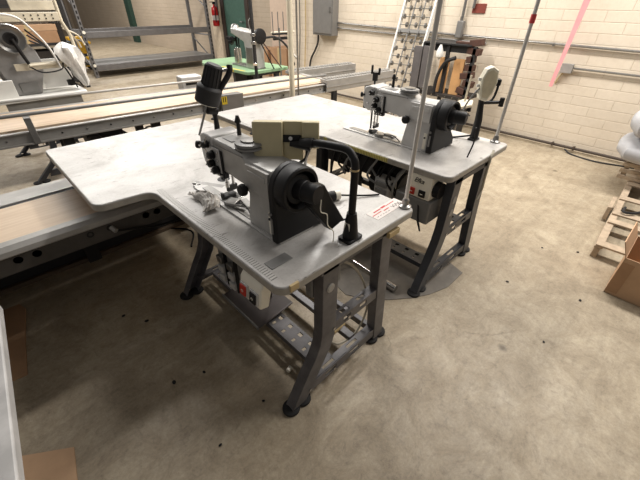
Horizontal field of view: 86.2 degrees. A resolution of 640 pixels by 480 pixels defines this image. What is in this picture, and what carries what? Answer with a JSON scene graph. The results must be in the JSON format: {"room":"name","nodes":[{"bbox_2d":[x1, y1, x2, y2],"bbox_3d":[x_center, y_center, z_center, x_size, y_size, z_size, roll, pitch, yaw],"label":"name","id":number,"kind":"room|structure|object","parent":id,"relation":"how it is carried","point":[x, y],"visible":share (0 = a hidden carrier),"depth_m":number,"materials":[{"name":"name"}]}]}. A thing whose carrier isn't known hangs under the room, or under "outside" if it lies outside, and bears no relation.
{"room":"textile factory","nodes":[
{"label":"textile factory","id":0,"kind":"room"},
{"bbox_2d":[0,0,74,28],"bbox_3d":[-18.128,-11.627,14.855,12.400,4.600,0.300,-29,45,-35],"label":"wall","id":1,"kind":"structure","parent":0,"point":[2,10],"depth_m":18.13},
{"bbox_2d":[66,0,271,57],"bbox_3d":[-6.726,-9.775,12.389,0.400,4.600,20.050,-29,45,-35],"label":"wall","id":2,"kind":"structure","parent":0,"point":[92,13],"depth_m":12.04,"materials":[{"name":"beige paint"}]},
{"bbox_2d":[123,0,140,42],"bbox_3d":[-7.426,-9.929,12.684,0.140,4.500,0.400,-29,45,-35],"label":"trim","id":3,"kind":"structure","parent":2,"relation":"attached to","point":[128,5],"depth_m":13.39,"materials":[{"name":"green paint"}]},
{"bbox_2d":[211,0,219,25],"bbox_3d":[-2.860,-6.168,9.305,0.176,0.600,0.214,9,36,12],"label":"fire extinguisher","id":4,"kind":"object","parent":2,"relation":"attached to","point":[214,9],"visible":1,"depth_m":9.27,"materials":[{"name":"metal"}]},
{"bbox_2d":[209,0,226,57],"bbox_3d":[-2.851,-7.198,8.874,0.150,4.500,0.400,-29,45,-35],"label":"trim","id":5,"kind":"structure","parent":2,"relation":"attached to","point":[218,30],"depth_m":9.76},
{"bbox_2d":[223,0,245,58],"bbox_3d":[-2.224,-5.928,8.990,0.130,2.300,1.000,-29,45,-35],"label":"door","id":6,"kind":"structure","parent":2,"relation":"in","point":[234,9],"depth_m":9.07,"materials":[{"name":"metal"}]},
{"bbox_2d":[219,0,250,56],"bbox_3d":[-2.206,-6.629,8.509,0.100,4.000,1.300,-29,45,-35],"label":"trim","id":7,"kind":"structure","parent":2,"relation":"attached to","point":[246,6],"depth_m":9.28,"materials":[{"name":"metal"}]},
{"bbox_2d":[0,29,639,479],"bbox_3d":[-7.245,-3.167,7.082,12.300,0.100,31.000,-29,45,-35],"label":"floor","id":8,"kind":"structure","parent":0,"point":[462,381],"depth_m":1.73,"materials":[{"name":"concrete"}]},
{"bbox_2d":[0,306,24,479],"bbox_3d":[-0.907,0.961,0.555,1.000,0.775,1.300,-26,43,-32],"label":"worktable","id":9,"kind":"object","parent":8,"relation":"on","point":[11,463],"visible":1,"depth_m":0.71,"materials":[{"name":"laminate"}]},
{"bbox_2d":[3,304,27,381],"bbox_3d":[-1.702,0.559,1.782,0.283,0.006,0.595,-22,41,-29],"label":"cardboard sheet","id":10,"kind":"object","parent":8,"relation":"on","point":[14,316],"visible":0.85,"depth_m":1.82,"materials":[{"name":"brown cardboard"}]},
{"bbox_2d":[0,79,87,184],"bbox_3d":[-2.897,-1.219,3.625,0.725,0.770,1.200,-29,45,-35],"label":"table","id":11,"kind":"object","parent":8,"relation":"on","point":[50,170],"visible":0.38,"depth_m":3.24,"materials":[{"name":"white metal"}]},
{"bbox_2d":[0,80,18,99],"bbox_3d":[-2.742,-1.256,2.890,0.280,0.141,0.033,-29,45,-35],"label":"sheet","id":12,"kind":"object","parent":11,"relation":"on","point":[8,90],"visible":1,"depth_m":2.93,"materials":[{"name":"white"}]},
{"bbox_2d":[0,0,89,95],"bbox_3d":[-2.652,-1.668,2.937,1.082,0.760,0.428,-29,45,-35],"label":"sewing machine","id":13,"kind":"object","parent":11,"relation":"on","point":[20,63],"visible":0.91,"depth_m":2.96,"materials":[{"name":"metal"}]},
{"bbox_2d":[53,42,89,85],"bbox_3d":[-2.278,-1.614,3.153,0.227,0.370,0.124,-29,45,-35],"label":"plastic bag","id":14,"kind":"object","parent":13,"relation":"hanging from","point":[69,54],"visible":1,"depth_m":3.12,"materials":[{"name":"white plastic"}]},
{"bbox_2d":[0,0,90,86],"bbox_3d":[-5.717,-3.602,5.942,2.280,1.950,0.760,-29,45,-35],"label":"shelving","id":15,"kind":"object","parent":8,"relation":"on","point":[59,3],"visible":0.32,"depth_m":6.23,"materials":[{"name":"beige metal"}]},
{"bbox_2d":[0,0,7,4],"bbox_3d":[-5.361,-4.222,5.836,1.100,0.350,0.503,-29,45,-35],"label":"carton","id":16,"kind":"object","parent":15,"relation":"on","point":[2,2],"visible":0.02,"depth_m":5.70,"materials":[{"name":"brown cardboard"}]},
{"bbox_2d":[22,30,60,43],"bbox_3d":[-5.360,-3.668,6.183,1.000,0.185,0.543,-29,45,-35],"label":"carton","id":17,"kind":"object","parent":15,"relation":"on","point":[47,36],"visible":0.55,"depth_m":6.19,"materials":[{"name":"cardboard"}]},
{"bbox_2d":[10,23,56,31],"bbox_3d":[-5.302,-3.803,6.121,0.900,0.100,0.503,-29,45,-35],"label":"carton","id":18,"kind":"object","parent":17,"relation":"on","point":[21,26],"visible":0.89,"depth_m":6.09,"materials":[{"name":"cardboard"}]},
{"bbox_2d":[34,48,75,78],"bbox_3d":[-5.263,-3.362,6.570,0.900,0.500,0.503,-29,45,-35],"label":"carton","id":19,"kind":"object","parent":15,"relation":"on","point":[44,53],"visible":0.08,"depth_m":6.35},
{"bbox_2d":[48,22,66,41],"bbox_3d":[-4.984,-3.948,6.486,0.090,0.300,0.503,-29,45,-35],"label":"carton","id":20,"kind":"object","parent":15,"relation":"on","point":[59,30],"visible":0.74,"depth_m":6.35,"materials":[{"name":"black cardboard"}]},
{"bbox_2d":[22,447,77,479],"bbox_3d":[-1.054,0.984,1.188,0.306,0.006,0.497,1,35,1],"label":"cardboard sheet","id":21,"kind":"object","parent":8,"relation":"on","point":[60,464],"visible":0.67,"depth_m":1.33,"materials":[{"name":"brown cardboard"}]},
{"bbox_2d":[65,36,92,69],"bbox_3d":[-5.811,-4.602,8.380,0.478,0.775,0.296,-29,45,-35],"label":"bucket","id":22,"kind":"object","parent":8,"relation":"on","point":[83,49],"visible":0.34,"depth_m":8.28,"materials":[{"name":"yellow plastic"}]},
{"bbox_2d":[0,178,184,295],"bbox_3d":[-1.665,0.183,1.780,2.720,0.622,0.776,-29,45,-35],"label":"bench","id":23,"kind":"object","parent":8,"relation":"on","point":[48,229],"visible":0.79,"depth_m":1.75,"materials":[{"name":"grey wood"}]},
{"bbox_2d":[61,0,214,77],"bbox_3d":[-4.280,-5.423,8.157,3.020,2.400,1.045,-29,45,-35],"label":"storage rack","id":24,"kind":"object","parent":8,"relation":"on","point":[102,64],"visible":0.91,"depth_m":8.29,"materials":[{"name":"metal"}]},
{"bbox_2d":[171,227,193,246],"bbox_3d":[-1.187,-0.122,2.750,0.184,0.012,0.766,-25,42,-31],"label":"cable","id":25,"kind":"object","parent":8,"relation":"on","point":[172,227],"visible":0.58,"depth_m":2.68,"materials":[{"name":"black plastic"}]},
{"bbox_2d":[0,62,393,149],"bbox_3d":[-1.594,-0.979,3.227,5.750,0.856,0.939,-25,43,-32],"label":"bench","id":26,"kind":"object","parent":8,"relation":"on","point":[96,119],"visible":0.68,"depth_m":2.91,"materials":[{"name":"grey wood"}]},
{"bbox_2d":[46,0,442,416],"bbox_3d":[-0.588,-0.636,1.502,0.997,2.300,1.875,-29,45,-35],"label":"table","id":27,"kind":"object","parent":8,"relation":"on","point":[162,164],"visible":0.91,"depth_m":1.54,"materials":[{"name":"laminate"}]},
{"bbox_2d":[188,190,219,212],"bbox_3d":[-0.491,-0.185,1.469,0.100,0.042,0.198,-22,41,-29],"label":"wrapper","id":28,"kind":"object","parent":27,"relation":"on","point":[209,201],"visible":1,"depth_m":1.45,"materials":[{"name":"white plastic"}]},
{"bbox_2d":[195,115,344,243],"bbox_3d":[-0.226,-0.269,1.325,0.289,0.364,0.803,-29,45,-35],"label":"sewing machine","id":29,"kind":"object","parent":27,"relation":"on","point":[282,198],"visible":0.98,"depth_m":1.21,"materials":[{"name":"metal"}]},
{"bbox_2d":[192,181,224,187],"bbox_3d":[-0.531,-0.255,1.610,0.160,0.006,0.060,10,36,14],"label":"guide","id":30,"kind":"object","parent":29,"relation":"on","point":[196,183],"visible":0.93,"depth_m":1.62,"materials":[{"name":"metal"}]},
{"bbox_2d":[195,62,232,181],"bbox_3d":[-0.449,-0.504,1.523,0.171,0.518,0.104,-1,35,-2],"label":"work lamp","id":31,"kind":"object","parent":29,"relation":"on","point":[208,93],"visible":0.91,"depth_m":1.41,"materials":[{"name":"black plastic"}]},
{"bbox_2d":[252,120,361,244],"bbox_3d":[-0.031,-0.226,1.250,0.432,0.384,0.155,16,38,21],"label":"work lamp","id":32,"kind":"object","parent":27,"relation":"on","point":[288,139],"visible":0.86,"depth_m":1.19,"materials":[{"name":"black plastic"}]},
{"bbox_2d":[342,211,357,239],"bbox_3d":[0.113,-0.056,1.240,0.060,0.100,0.060,-29,45,-35],"label":"lamp base","id":33,"kind":"object","parent":32,"relation":"attached to","point":[350,231],"depth_m":1.22,"materials":[{"name":"black plastic"}]},
{"bbox_2d":[329,190,378,200],"bbox_3d":[0.138,-0.208,1.522,0.261,0.044,0.048,-10,37,-15],"label":"screwdriver","id":34,"kind":"object","parent":27,"relation":"on","point":[335,195],"visible":0.74,"depth_m":1.49,"materials":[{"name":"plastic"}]},
{"bbox_2d":[202,57,287,134],"bbox_3d":[-1.094,-2.089,4.885,1.250,0.771,0.670,29,44,34],"label":"table","id":35,"kind":"object","parent":8,"relation":"on","point":[240,73],"visible":0.2,"depth_m":4.50,"materials":[{"name":"green wood"},{"name":"dark enamel"},{"name":"black rubber"}]},
{"bbox_2d":[226,17,294,69],"bbox_3d":[-0.816,-2.454,4.261,0.945,0.559,0.385,14,37,18],"label":"sewing machine","id":36,"kind":"object","parent":35,"relation":"on","point":[241,33],"visible":0.8,"depth_m":4.23,"materials":[{"name":"metal"}]},
{"bbox_2d":[248,0,258,78],"bbox_3d":[-0.764,-2.376,3.882,0.179,2.400,0.179,-29,45,-35],"label":"support pole","id":37,"kind":"object","parent":8,"relation":"on","point":[252,34],"visible":0.7,"depth_m":3.92,"materials":[{"name":"silver metal"}]},
{"bbox_2d":[264,46,271,75],"bbox_3d":[-1.232,-4.278,8.182,0.452,0.550,0.560,-29,45,-35],"label":"carton","id":38,"kind":"object","parent":8,"relation":"on","point":[266,59],"visible":0.21,"depth_m":7.87,"materials":[{"name":"cardboard"}]},
{"bbox_2d":[269,0,287,46],"bbox_3d":[-0.607,-4.874,7.604,0.030,2.200,1.550,-29,45,-35],"label":"leaning board","id":39,"kind":"object","parent":8,"relation":"on","point":[279,6],"visible":0.11,"depth_m":7.85,"materials":[{"name":"beige wood"}]},
{"bbox_2d":[270,46,288,76],"bbox_3d":[-0.757,-4.024,7.767,0.452,0.620,0.560,-29,45,-35],"label":"carton","id":40,"kind":"object","parent":8,"relation":"on","point":[274,50],"visible":0.41,"depth_m":7.54,"materials":[{"name":"cardboard"}]},
{"bbox_2d":[271,12,296,75],"bbox_3d":[-0.483,-2.459,4.908,0.430,1.360,0.057,-27,44,-33],"label":"stand","id":41,"kind":"object","parent":8,"relation":"on","point":[278,32],"visible":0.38,"depth_m":4.62,"materials":[{"name":"metal"}]},
{"bbox_2d":[272,33,287,39],"bbox_3d":[-0.518,-2.769,4.652,0.310,0.080,0.040,-29,45,-35],"label":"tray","id":42,"kind":"object","parent":41,"relation":"on","point":[285,37],"depth_m":4.62,"materials":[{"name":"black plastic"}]},
{"bbox_2d":[286,365,291,372],"bbox_3d":[-0.151,0.634,1.681,0.023,0.023,0.027,18,39,23],"label":"scrap","id":43,"kind":"object","parent":8,"relation":"on","point":[289,368],"visible":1,"depth_m":1.67,"materials":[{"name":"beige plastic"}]},
{"bbox_2d":[286,0,294,96],"bbox_3d":[-0.271,-1.933,3.088,0.119,2.600,0.119,-29,45,-35],"label":"support pole","id":44,"kind":"object","parent":8,"relation":"on","point":[288,2],"visible":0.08,"depth_m":3.17,"materials":[{"name":"beige metal"}]},
{"bbox_2d":[295,0,298,95],"bbox_3d":[-0.214,-1.973,3.145,0.080,2.600,0.080,-29,45,-35],"label":"support pole","id":45,"kind":"object","parent":8,"relation":"on","point":[295,0],"visible":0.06,"depth_m":3.23,"materials":[{"name":"metal"}]},
{"bbox_2d":[218,0,540,297],"bbox_3d":[0.185,-1.096,2.166,0.982,2.300,1.880,-29,45,-35],"label":"table","id":46,"kind":"object","parent":8,"relation":"on","point":[387,164],"visible":0.74,"depth_m":2.10,"materials":[{"name":"laminate"}]},
{"bbox_2d":[343,74,476,157],"bbox_3d":[0.539,-0.781,2.063,0.287,0.364,0.868,-29,45,-35],"label":"sewing machine","id":47,"kind":"object","parent":46,"relation":"on","point":[440,117],"visible":0.99,"depth_m":1.97,"materials":[{"name":"metal"}]},
{"bbox_2d":[370,65,380,127],"bbox_3d":[0.348,-0.922,2.234,0.058,0.395,0.026,19,39,24],"label":"guide","id":48,"kind":"object","parent":47,"relation":"attached to","point":[375,74],"visible":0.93,"depth_m":2.15,"materials":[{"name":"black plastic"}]},
{"bbox_2d":[453,65,504,140],"bbox_3d":[0.903,-0.824,2.078,0.427,0.426,0.106,1,35,1],"label":"work lamp","id":49,"kind":"object","parent":46,"relation":"on","point":[488,79],"visible":0.88,"depth_m":2.02,"materials":[{"name":"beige plastic"}]},
{"bbox_2d":[338,245,461,299],"bbox_3d":[0.488,0.196,2.330,0.915,0.004,0.574,-5,36,-8],"label":"sheet","id":50,"kind":"object","parent":8,"relation":"on","point":[402,273],"visible":0.57,"depth_m":2.26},
{"bbox_2d":[351,259,397,291],"bbox_3d":[0.341,0.224,2.239,0.057,0.054,0.381,-29,45,-35],"label":"lever","id":51,"kind":"object","parent":50,"relation":"on","point":[389,285],"visible":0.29,"depth_m":2.15,"materials":[{"name":"silver metal"}]},
{"bbox_2d":[383,0,437,116],"bbox_3d":[1.240,-2.701,4.853,0.617,1.862,0.502,-29,45,-35],"label":"conveyor","id":52,"kind":"object","parent":8,"relation":"on","point":[403,15],"visible":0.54,"depth_m":4.80,"materials":[{"name":"white metal"}]},
{"bbox_2d":[417,39,485,130],"bbox_3d":[1.710,-2.065,4.636,0.423,1.065,0.720,-29,45,-35],"label":"shelf","id":53,"kind":"object","parent":8,"relation":"on","point":[449,46],"visible":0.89,"depth_m":4.40,"materials":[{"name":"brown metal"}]},
{"bbox_2d":[409,45,429,87],"bbox_3d":[1.349,-2.287,4.577,0.030,0.550,0.280,-29,45,-35],"label":"sheet","id":54,"kind":"object","parent":53,"relation":"on","point":[417,57],"visible":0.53,"depth_m":4.57,"materials":[{"name":"grey metal"}]},
{"bbox_2d":[436,45,443,59],"bbox_3d":[1.501,-2.349,4.284,0.089,0.170,0.089,-29,45,-35],"label":"paper cup","id":55,"kind":"object","parent":53,"relation":"hanging from","point":[439,53],"visible":1,"depth_m":4.26,"materials":[{"name":"white paper"}]},
{"bbox_2d":[435,57,449,92],"bbox_3d":[1.612,-2.173,4.510,0.020,0.420,0.140,-29,45,-35],"label":"board","id":56,"kind":"object","parent":53,"relation":"on","point":[442,59],"visible":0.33,"depth_m":4.50,"materials":[{"name":"brown wood"}]},
{"bbox_2d":[448,59,465,94],"bbox_3d":[1.752,-2.090,4.394,0.020,0.420,0.140,-29,45,-35],"label":"board","id":57,"kind":"object","parent":53,"relation":"on","point":[458,67],"visible":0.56,"depth_m":4.38,"materials":[{"name":"brown wood"}]},
{"bbox_2d":[456,41,469,43],"bbox_3d":[1.784,-2.412,4.184,0.080,0.025,0.220,-29,45,-35],"label":"block","id":58,"kind":"object","parent":53,"relation":"on","point":[458,42],"visible":0.56,"depth_m":4.18,"materials":[{"name":"brown wood"}]},
{"bbox_2d":[452,75,472,130],"bbox_3d":[1.049,-0.753,2.777,0.239,1.050,0.254,5,35,7],"label":"stand","id":59,"kind":"object","parent":8,"relation":"on","point":[462,102],"visible":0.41,"depth_m":2.56,"materials":[{"name":"metal"}]},
{"bbox_2d":[455,39,485,131],"bbox_3d":[1.865,-1.932,4.389,0.150,1.135,0.199,-29,45,-35],"label":"block","id":60,"kind":"object","parent":8,"relation":"on","point":[478,42],"visible":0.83,"depth_m":4.21,"materials":[{"name":"brown wood"}]},
{"bbox_2d":[564,149,633,168],"bbox_3d":[3.186,-0.923,3.929,0.126,0.041,0.726,-29,45,-35],"label":"cable","id":61,"kind":"object","parent":8,"relation":"on","point":[564,149],"visible":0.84,"depth_m":3.91,"materials":[{"name":"black rubber"}]},
{"bbox_2d":[590,168,639,256],"bbox_3d":[2.832,-0.221,2.854,0.665,0.143,1.950,29,44,34],"label":"pallet","id":62,"kind":"object","parent":8,"relation":"on","point":[601,242],"visible":0.88,"depth_m":2.70,"materials":[{"name":"brown wood"}]},
{"bbox_2d":[622,206,639,214],"bbox_3d":[2.526,-0.244,2.769,0.230,0.026,0.113,-8,36,-13],"label":"scrap","id":63,"kind":"object","parent":62,"relation":"on","point":[625,207],"visible":1,"depth_m":2.73,"materials":[{"name":"black plastic"}]},
{"bbox_2d":[603,222,639,306],"bbox_3d":[2.138,0.196,2.043,0.465,0.362,0.593,-28,44,-34],"label":"cardboard box","id":64,"kind":"object","parent":8,"relation":"on","point":[624,284],"visible":1,"depth_m":2.07,"materials":[{"name":"brown cardboard"}]},
{"bbox_2d":[616,160,639,182],"bbox_3d":[3.262,-0.655,3.229,0.480,0.190,0.620,-29,45,-35],"label":"wooden crate","id":65,"kind":"object","parent":8,"relation":"on","point":[627,165],"visible":0.57,"depth_m":3.24,"materials":[{"name":"brown wood"}]},
{"bbox_2d":[616,132,639,164],"bbox_3d":[3.186,-0.778,3.060,0.805,0.203,0.851,-29,45,-35],"label":"fabric bundle","id":66,"kind":"object","parent":65,"relation":"on","point":[628,147],"visible":0.91,"depth_m":3.05,"materials":[{"name":"white fabric"}]},
{"bbox_2d":[630,110,639,137],"bbox_3d":[3.181,-0.952,2.911,0.766,0.254,0.852,-29,45,-35],"label":"fabric bundle","id":67,"kind":"object","parent":66,"relation":"on","point":[635,122],"visible":1,"depth_m":2.99,"materials":[{"name":"white fabric"}]},
{"bbox_2d":[292,0,639,161],"bbox_3d":[3.769,-3.129,3.106,1.350,4.600,10.950,-29,45,-35],"label":"wall","id":68,"kind":"structure","parent":0,"point":[586,110],"depth_m":4.17,"materials":[{"name":"beige brick"}]},
{"bbox_2d":[299,0,300,67],"bbox_3d":[-0.390,-4.122,6.366,0.022,2.001,0.082,-29,45,-35],"label":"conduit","id":69,"kind":"object","parent":68,"relation":"attached to","point":[299,0],"visible":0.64,"depth_m":6.48,"materials":[{"name":"plastic"}]},
{"bbox_2d":[304,0,305,66],"bbox_3d":[-0.278,-4.096,6.244,0.022,1.901,0.082,-29,45,-35],"label":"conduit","id":70,"kind":"object","parent":68,"relation":"attached to","point":[305,0],"visible":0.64,"depth_m":6.41,"materials":[{"name":"grey metal"}]},
{"bbox_2d":[309,0,338,66],"bbox_3d":[0.005,-3.766,6.008,0.170,1.523,0.697,-29,45,-35],"label":"electrical panel","id":71,"kind":"object","parent":68,"relation":"attached to","point":[325,12],"visible":0.9,"depth_m":5.82,"materials":[{"name":"metal"}]},
{"bbox_2d":[337,27,486,43],"bbox_3d":[1.199,-3.082,5.125,0.033,0.068,2.650,-29,45,-35],"label":"conduit","id":72,"kind":"object","parent":68,"relation":"attached to","point":[402,34],"visible":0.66,"depth_m":5.18,"materials":[{"name":"metal"}]},
{"bbox_2d":[455,0,467,37],"bbox_3d":[1.845,-3.359,4.078,0.070,1.635,0.085,-29,45,-35],"label":"electrical box","id":73,"kind":"object","parent":68,"relation":"attached to","point":[460,24],"visible":1,"depth_m":4.44,"materials":[{"name":"metal"}]},
{"bbox_2d":[323,93,623,164],"bbox_3d":[3.244,-0.972,4.021,0.065,0.012,10.950,-29,45,-35],"label":"baseboard","id":74,"kind":"structure","parent":68,"relation":"attached to","point":[465,126],"depth_m":4.37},
{"bbox_2d":[327,92,626,161],"bbox_3d":[1.565,-1.991,5.357,0.052,0.045,5.900,-29,45,-35],"label":"conduit","id":75,"kind":"object","parent":68,"relation":"attached to","point":[573,148],"visible":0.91,"depth_m":4.29,"materials":[{"name":"grey metal"}]},
{"bbox_2d":[472,0,486,12],"bbox_3d":[1.985,-3.119,4.116,0.048,0.651,0.170,-29,45,-35],"label":"sign","id":76,"kind":"object","parent":68,"relation":"attached to","point":[477,8],"depth_m":4.28,"materials":[{"name":"red paint"}]},
{"bbox_2d":[337,22,639,52],"bbox_3d":[2.807,-2.150,3.770,0.035,0.155,7.250,-29,45,-35],"label":"conduit","id":77,"kind":"object","parent":68,"relation":"attached to","point":[374,26],"visible":0.99,"depth_m":4.10,"materials":[{"name":"metal"}]},
{"bbox_2d":[555,63,574,83],"bbox_3d":[2.803,-1.906,3.931,0.056,0.220,0.135,-29,45,-35],"label":"junction box","id":78,"kind":"object","parent":68,"relation":"attached to","point":[566,67],"visible":1,"depth_m":3.88,"materials":[{"name":"metal"}]},
{"bbox_2d":[573,67,639,76],"bbox_3d":[4.098,-1.186,2.830,0.030,0.048,3.550,-29,45,-35],"label":"conduit","id":79,"kind":"object","parent":68,"relation":"attached to","point":[574,68],"visible":1,"depth_m":3.66,"materials":[{"name":"metal"}]},
{"bbox_2d":[549,0,589,86],"bbox_3d":[2.690,-2.433,3.405,0.040,1.700,0.150,-23,41,-29],"label":"ribbon","id":80,"kind":"object","parent":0,"point":[585,3],"visible":1,"depth_m":3.64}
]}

